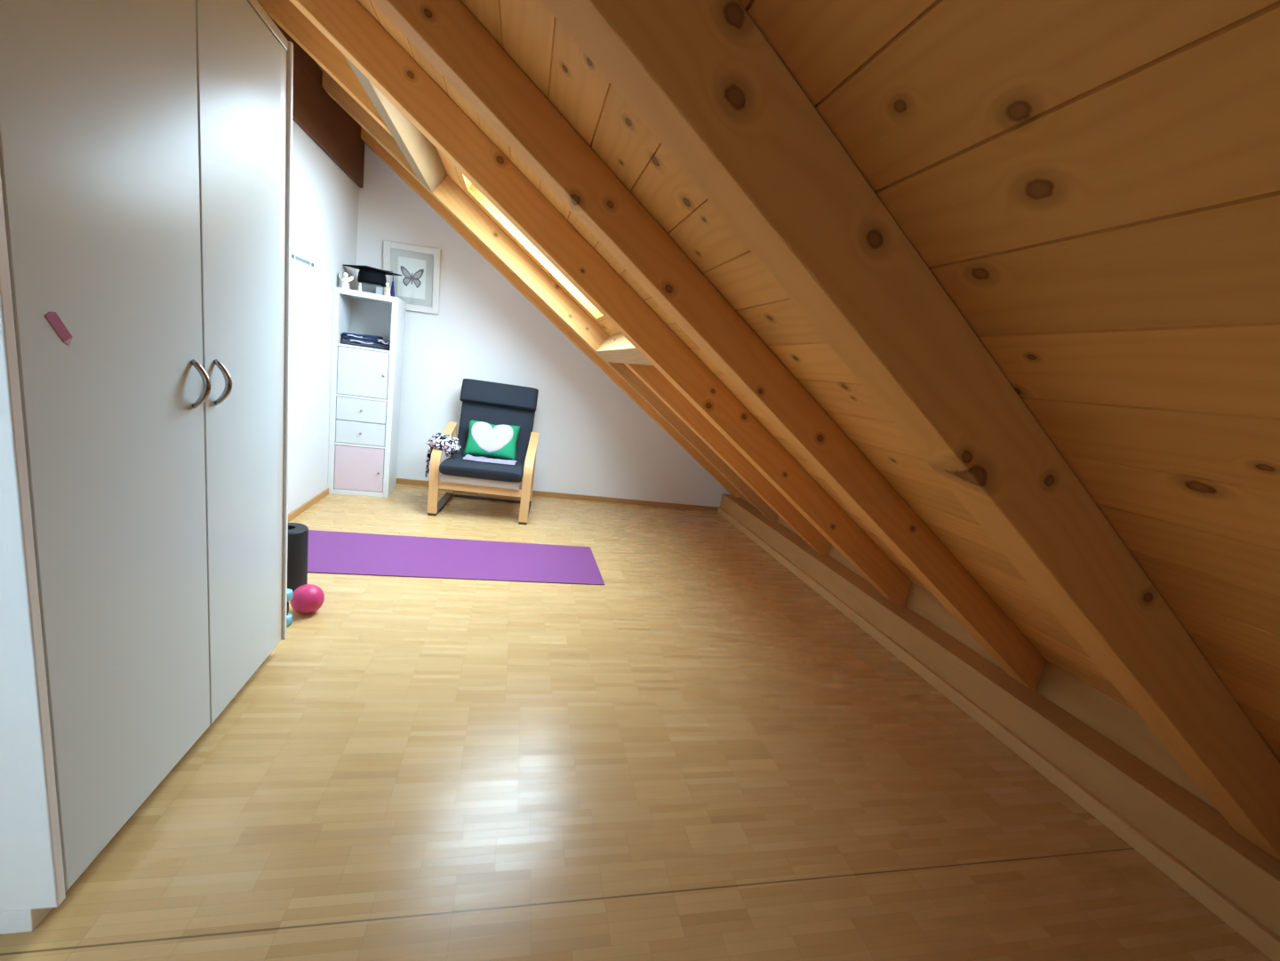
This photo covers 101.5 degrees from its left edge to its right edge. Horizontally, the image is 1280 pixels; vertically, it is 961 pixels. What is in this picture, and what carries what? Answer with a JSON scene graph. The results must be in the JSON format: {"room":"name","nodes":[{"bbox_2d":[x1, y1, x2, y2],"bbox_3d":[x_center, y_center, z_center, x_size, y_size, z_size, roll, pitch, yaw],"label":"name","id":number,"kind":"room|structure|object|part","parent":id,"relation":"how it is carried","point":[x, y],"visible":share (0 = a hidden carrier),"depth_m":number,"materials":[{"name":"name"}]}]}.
{"room":"attic room","nodes":[
{"label":"attic room","id":0,"kind":"room"},
{"bbox_2d":[288,64,359,513],"bbox_3d":[-1.560,-0.620,0.786,0.135,2.834,6.830,6,12,-14],"label":"wall","id":1,"kind":"structure","parent":0,"point":[324,199],"depth_m":3.32,"materials":[{"name":"white paint"}]},
{"bbox_2d":[291,254,313,266],"bbox_3d":[-1.980,-1.292,3.075,0.001,0.021,0.325,6,12,-14],"label":"wall strip","id":2,"kind":"object","parent":1,"relation":"attached to","point":[297,258],"visible":1,"depth_m":3.06,"materials":[{"name":"grey"}]},
{"bbox_2d":[288,488,328,522],"bbox_3d":[-2.133,0.261,3.088,0.012,0.045,2.610,6,12,-14],"label":"baseboard","id":3,"kind":"structure","parent":1,"relation":"attached to","point":[292,515],"depth_m":3.48,"materials":[{"name":"brown wood"}]},
{"bbox_2d":[257,0,364,188],"bbox_3d":[-1.835,-2.135,2.888,0.028,0.385,2.029,6,12,-14],"label":"purlin","id":4,"kind":"object","parent":1,"relation":"attached to","point":[315,111],"visible":0.43,"depth_m":3.08,"materials":[{"name":"brown wood"}]},
{"bbox_2d":[355,143,730,507],"bbox_3d":[-0.588,-1.237,4.507,3.650,2.834,0.120,6,12,-14],"label":"wall","id":5,"kind":"structure","parent":0,"point":[595,439],"depth_m":4.38,"materials":[{"name":"white paint"}]},
{"bbox_2d":[383,240,440,314],"bbox_3d":[-1.781,-1.578,4.083,0.410,0.487,0.030,4,12,-13],"label":"framed picture","id":6,"kind":"object","parent":5,"relation":"attached to","point":[418,285],"visible":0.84,"depth_m":4.08,"materials":[{"name":"white"}]},
{"bbox_2d":[397,256,426,299],"bbox_3d":[-1.783,-1.581,4.084,0.211,0.298,0.001,6,12,-14],"label":"print","id":7,"kind":"object","parent":6,"relation":"attached to","point":[412,284],"depth_m":4.08},
{"bbox_2d":[396,478,718,511],"bbox_3d":[-0.812,0.126,4.712,3.283,0.045,0.012,6,12,-14],"label":"baseboard","id":8,"kind":"structure","parent":5,"relation":"attached to","point":[403,481],"depth_m":4.83,"materials":[{"name":"brown wood"}]},
{"bbox_2d":[0,483,1271,960],"bbox_3d":[-0.074,0.981,1.494,3.650,0.120,7.070,6,12,-14],"label":"floor","id":9,"kind":"structure","parent":0,"point":[692,753],"depth_m":1.52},
{"bbox_2d":[0,0,293,934],"bbox_3d":[-1.323,-0.243,1.220,0.597,1.998,0.997,6,12,-14],"label":"wardrobe","id":10,"kind":"object","parent":9,"relation":"on","point":[146,146],"visible":1,"depth_m":1.05,"materials":[{"name":"grey"}]},
{"bbox_3d":[-1.237,-0.158,0.746,0.555,1.944,0.020,6,12,-14],"label":"panel","id":11,"kind":"part","parent":10,"relation":"part of","materials":[{"name":"white paint"}]},
{"bbox_3d":[-1.030,-0.177,1.052,0.018,1.894,0.480,6,12,-13],"label":"door","id":12,"kind":"part","parent":10,"relation":"part of","materials":[{"name":"white paint"}]},
{"bbox_3d":[-1.043,-0.227,1.241,0.041,0.117,0.015,6,12,-13],"label":"handle","id":13,"kind":"part","parent":10,"relation":"part of","materials":[{"name":"silver metal"}]},
{"bbox_3d":[-1.061,-0.248,1.330,0.041,0.117,0.015,6,12,-14],"label":"handle","id":14,"kind":"part","parent":10,"relation":"part of","materials":[{"name":"silver metal"}]},
{"bbox_3d":[-1.124,-0.278,1.480,0.018,1.894,0.418,6,12,-14],"label":"door","id":15,"kind":"part","parent":10,"relation":"part of","materials":[{"name":"white paint"}]},
{"bbox_3d":[-1.202,-1.198,1.021,0.551,0.027,0.958,6,12,-14],"label":"panel","id":16,"kind":"part","parent":10,"relation":"part of","materials":[{"name":"white paint"}]},
{"bbox_3d":[-1.440,-0.382,1.676,0.558,1.943,0.017,6,12,-14],"label":"panel","id":17,"kind":"part","parent":10,"relation":"part of","materials":[{"name":"white paint"}]},
{"bbox_2d":[286,588,293,626],"bbox_3d":[-1.431,0.512,2.103,0.055,0.152,0.055,10,12,8],"label":"dumbbell","id":18,"kind":"object","parent":9,"relation":"on","point":[290,595],"visible":0.32,"depth_m":2.10,"materials":[{"name":"blue plastic"}]},
{"bbox_2d":[287,522,308,591],"bbox_3d":[-1.602,0.355,2.381,0.150,0.296,0.150,6,12,-14],"label":"foam roller","id":19,"kind":"object","parent":9,"relation":"on","point":[298,533],"visible":0.38,"depth_m":2.35,"materials":[{"name":"black plastic"}]},
{"bbox_2d":[289,584,324,614],"bbox_3d":[-1.415,0.504,2.226,0.124,0.124,0.124,6,12,-14],"label":"ball","id":20,"kind":"object","parent":9,"relation":"on","point":[308,598],"visible":0.98,"depth_m":2.19,"materials":[{"name":"pink rubber"}]},
{"bbox_2d":[328,286,406,497],"bbox_3d":[-2.062,-0.641,3.954,0.408,1.470,0.406,5,12,-18],"label":"shelf unit","id":21,"kind":"object","parent":9,"relation":"on","point":[366,380],"visible":0.99,"depth_m":3.83,"materials":[{"name":"white wood"}]},
{"bbox_2d":[338,271,353,288],"bbox_3d":[-2.042,-1.389,3.627,0.094,0.117,0.054,5,12,-18],"label":"figurine","id":22,"kind":"object","parent":21,"relation":"on","point":[344,278],"visible":0.96,"depth_m":3.62,"materials":[{"name":"white ceramic"}]},
{"bbox_3d":[-2.091,-0.088,3.898,0.326,0.330,0.016,5,12,-18],"label":"door","id":23,"kind":"part","parent":21,"relation":"part of","materials":[{"name":"pink"}]},
{"bbox_2d":[358,282,361,291],"bbox_3d":[-1.957,-1.352,3.656,0.028,0.058,0.028,5,12,-18],"label":"figurine","id":24,"kind":"object","parent":21,"relation":"on","point":[360,284],"visible":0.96,"depth_m":3.65,"materials":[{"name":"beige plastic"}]},
{"bbox_3d":[-2.052,-0.348,3.845,0.326,0.163,0.016,5,12,-18],"label":"drawer","id":25,"kind":"part","parent":21,"relation":"part of","materials":[{"name":"white metal"}]},
{"bbox_3d":[-2.028,-0.511,3.811,0.326,0.163,0.016,5,12,-18],"label":"drawer","id":26,"kind":"part","parent":21,"relation":"part of","materials":[{"name":"white metal"}]},
{"bbox_3d":[-1.989,-0.771,3.758,0.326,0.330,0.016,5,12,-18],"label":"door","id":27,"kind":"part","parent":21,"relation":"part of","materials":[{"name":"white metal"}]},
{"bbox_2d":[341,338,390,349],"bbox_3d":[-2.003,-1.008,3.866,0.310,0.038,0.265,5,12,-18],"label":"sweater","id":28,"kind":"object","parent":21,"relation":"in","point":[348,341],"visible":0.95,"depth_m":3.75,"materials":[{"name":"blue fabric"}]},
{"bbox_2d":[342,332,383,341],"bbox_3d":[-2.034,-1.052,3.843,0.220,0.048,0.250,5,12,-18],"label":"jeans","id":29,"kind":"object","parent":28,"relation":"on","point":[354,336],"visible":0.94,"depth_m":3.74,"materials":[{"name":"blue fabric"}]},
{"bbox_2d":[376,338,390,343],"bbox_3d":[-1.879,-1.027,3.873,0.084,0.034,0.239,5,12,-18],"label":"shirt","id":30,"kind":"object","parent":28,"relation":"on","point":[385,341],"visible":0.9,"depth_m":3.78,"materials":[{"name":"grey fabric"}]},
{"bbox_2d":[360,281,383,293],"bbox_3d":[-1.951,-1.389,3.804,0.140,0.072,0.120,5,12,-18],"label":"storage box","id":31,"kind":"object","parent":21,"relation":"on","point":[366,287],"visible":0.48,"depth_m":3.75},
{"bbox_2d":[343,264,401,296],"bbox_3d":[-1.919,-1.435,3.780,0.335,0.180,0.280,15,13,28],"label":"cap","id":32,"kind":"object","parent":21,"relation":"on","point":[366,274],"visible":0.91,"depth_m":3.72,"materials":[{"name":"black fabric"}]},
{"bbox_2d":[376,286,383,295],"bbox_3d":[-1.845,-1.343,3.707,0.044,0.052,0.040,5,12,-18],"label":"box","id":33,"kind":"object","parent":21,"relation":"on","point":[379,290],"visible":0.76,"depth_m":3.69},
{"bbox_2d":[384,281,390,295],"bbox_3d":[-1.785,-1.355,3.696,0.045,0.097,0.045,5,12,-17],"label":"figurine","id":34,"kind":"object","parent":21,"relation":"on","point":[387,288],"visible":0.98,"depth_m":3.68,"materials":[{"name":"white ceramic"}]},
{"bbox_2d":[307,529,604,584],"bbox_3d":[-1.097,0.445,3.045,1.720,0.006,0.612,5,12,-15],"label":"yoga mat","id":35,"kind":"object","parent":9,"relation":"on","point":[328,552],"visible":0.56,"depth_m":3.01,"materials":[{"name":"purple plastic"}]},
{"bbox_2d":[426,378,539,525],"bbox_3d":[-1.153,-0.259,4.039,0.700,0.958,0.880,7,12,-9],"label":"armchair","id":36,"kind":"object","parent":9,"relation":"on","point":[492,403],"visible":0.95,"depth_m":4.08,"materials":[{"name":"black fabric"}]},
{"bbox_3d":[-1.474,-0.114,3.911,0.063,0.598,0.536,7,12,-9],"label":"frame","id":37,"kind":"part","parent":36,"relation":"part of","materials":[{"name":"brown wood"}]},
{"bbox_2d":[424,432,461,477],"bbox_3d":[-1.427,-0.181,3.790,0.235,0.313,0.257,7,12,-9],"label":"scarf","id":38,"kind":"object","parent":36,"relation":"on","point":[440,441],"visible":0.98,"depth_m":3.70,"materials":[{"name":"multicoloured fabric"}]},
{"bbox_3d":[-1.139,0.060,3.736,0.572,0.057,0.022,7,12,-9],"label":"rail","id":39,"kind":"part","parent":36,"relation":"part of","materials":[{"name":"brown wood"}]},
{"bbox_3d":[-1.248,0.151,4.324,0.578,0.018,0.023,7,12,-9],"label":"rail","id":40,"kind":"part","parent":36,"relation":"part of","materials":[{"name":"brown wood"}]},
{"bbox_2d":[439,401,535,482],"bbox_3d":[-1.132,-0.374,3.991,0.584,0.610,0.831,7,12,-9],"label":"cushion","id":41,"kind":"object","parent":36,"relation":"on","point":[456,468],"depth_m":4.17,"materials":[{"name":"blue fabric"}]},
{"bbox_2d":[463,454,517,464],"bbox_3d":[-1.108,-0.153,3.889,0.372,0.042,0.269,7,12,-9],"label":"cloth","id":42,"kind":"object","parent":36,"relation":"on","point":[468,456],"visible":1,"depth_m":3.82,"materials":[{"name":"white fabric"}]},
{"bbox_2d":[463,419,520,460],"bbox_3d":[-1.155,-0.315,4.091,0.398,0.260,0.192,7,12,-9],"label":"throw pillow","id":43,"kind":"object","parent":36,"relation":"on","point":[485,439],"visible":0.99,"depth_m":4.04,"materials":[{"name":"green fabric"}]},
{"bbox_3d":[-0.849,-0.042,4.015,0.063,0.598,0.536,7,12,-9],"label":"frame","id":44,"kind":"part","parent":36,"relation":"part of","materials":[{"name":"brown wood"}]},
{"bbox_2d":[357,0,1279,762],"bbox_3d":[0.180,-0.671,1.157,3.794,2.722,6.830,6,12,-14],"label":"ceiling","id":45,"kind":"structure","parent":0,"point":[1092,186],"depth_m":0.64,"materials":[{"name":"brown wood"}]},
{"bbox_2d":[258,0,392,136],"bbox_3d":[-1.401,-1.988,2.441,0.624,0.554,0.110,6,12,-14],"label":"rafter","id":46,"kind":"object","parent":45,"relation":"attached to","point":[284,12],"visible":0.53,"depth_m":2.38,"materials":[{"name":"brown wood"}]},
{"bbox_2d":[344,55,447,191],"bbox_3d":[-1.133,-1.717,2.567,0.165,0.175,1.403,6,12,-14],"label":"window frame","id":47,"kind":"structure","parent":45,"relation":"attached to","point":[423,157],"depth_m":2.56,"materials":[{"name":"white wood"}]},
{"bbox_2d":[467,179,602,316],"bbox_3d":[-0.481,-1.352,2.768,0.993,0.753,1.236,6,12,-14],"label":"window","id":48,"kind":"structure","parent":45,"relation":"attached to","point":[473,188],"depth_m":3.33,"materials":[{"name":"clear glass"}]},
{"bbox_2d":[322,68,778,521],"bbox_3d":[-0.356,-1.049,3.691,3.417,2.568,0.105,6,12,-14],"label":"rafter","id":49,"kind":"object","parent":45,"relation":"attached to","point":[448,193],"visible":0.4,"depth_m":3.48,"materials":[{"name":"brown wood"}]},
{"bbox_2d":[360,126,742,497],"bbox_3d":[-0.513,-1.218,4.404,3.417,2.568,0.110,6,12,-14],"label":"rafter","id":50,"kind":"object","parent":45,"relation":"attached to","point":[368,140],"visible":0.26,"depth_m":4.22,"materials":[{"name":"brown wood"}]},
{"bbox_2d":[289,0,911,605],"bbox_3d":[-0.038,-0.706,2.249,3.417,2.568,0.115,6,12,-14],"label":"rafter","id":51,"kind":"object","parent":45,"relation":"attached to","point":[347,24],"visible":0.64,"depth_m":2.11,"materials":[{"name":"brown wood"}]},
{"bbox_2d":[596,333,653,365],"bbox_3d":[-0.076,-0.769,3.025,0.172,0.180,1.403,6,12,-14],"label":"beam","id":52,"kind":"structure","parent":45,"relation":"attached to","point":[617,348],"depth_m":2.93,"materials":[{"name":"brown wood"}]},
{"bbox_2d":[371,0,1045,690],"bbox_3d":[0.124,-0.545,1.518,3.417,2.542,0.110,6,12,-14],"label":"rafter","id":53,"kind":"object","parent":45,"relation":"attached to","point":[445,32],"visible":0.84,"depth_m":1.47,"materials":[{"name":"brown wood"}]},
{"bbox_2d":[624,363,831,554],"bbox_3d":[0.602,-0.130,3.323,1.562,1.211,0.110,6,12,-14],"label":"rafter","id":54,"kind":"object","parent":45,"relation":"attached to","point":[651,376],"visible":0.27,"depth_m":3.26,"materials":[{"name":"brown wood"}]},
{"bbox_2d":[541,0,1279,861],"bbox_3d":[0.282,-0.360,0.796,3.417,2.568,0.105,6,12,-14],"label":"rafter","id":55,"kind":"object","parent":45,"relation":"attached to","point":[700,76],"visible":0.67,"depth_m":0.81,"materials":[{"name":"brown wood"}]},
{"bbox_2d":[741,495,1217,809],"bbox_3d":[1.688,0.939,1.872,0.060,0.323,6.830,6,12,-14],"label":"wall","id":56,"kind":"structure","parent":0,"point":[1116,722],"depth_m":1.93,"materials":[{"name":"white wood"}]},
{"bbox_2d":[717,506,1279,960],"bbox_3d":[1.481,1.051,1.847,0.022,0.055,6.818,6,12,-14],"label":"trim","id":57,"kind":"structure","parent":56,"relation":"attached to","point":[1256,933],"depth_m":1.78,"materials":[{"name":"brown wood"}]},
{"bbox_2d":[720,493,1279,937],"bbox_3d":[1.575,0.996,1.860,0.155,0.184,6.829,6,12,-14],"label":"sill timber","id":58,"kind":"structure","parent":56,"relation":"attached to","point":[1193,831],"depth_m":1.84,"materials":[{"name":"brown wood"}]}
]}

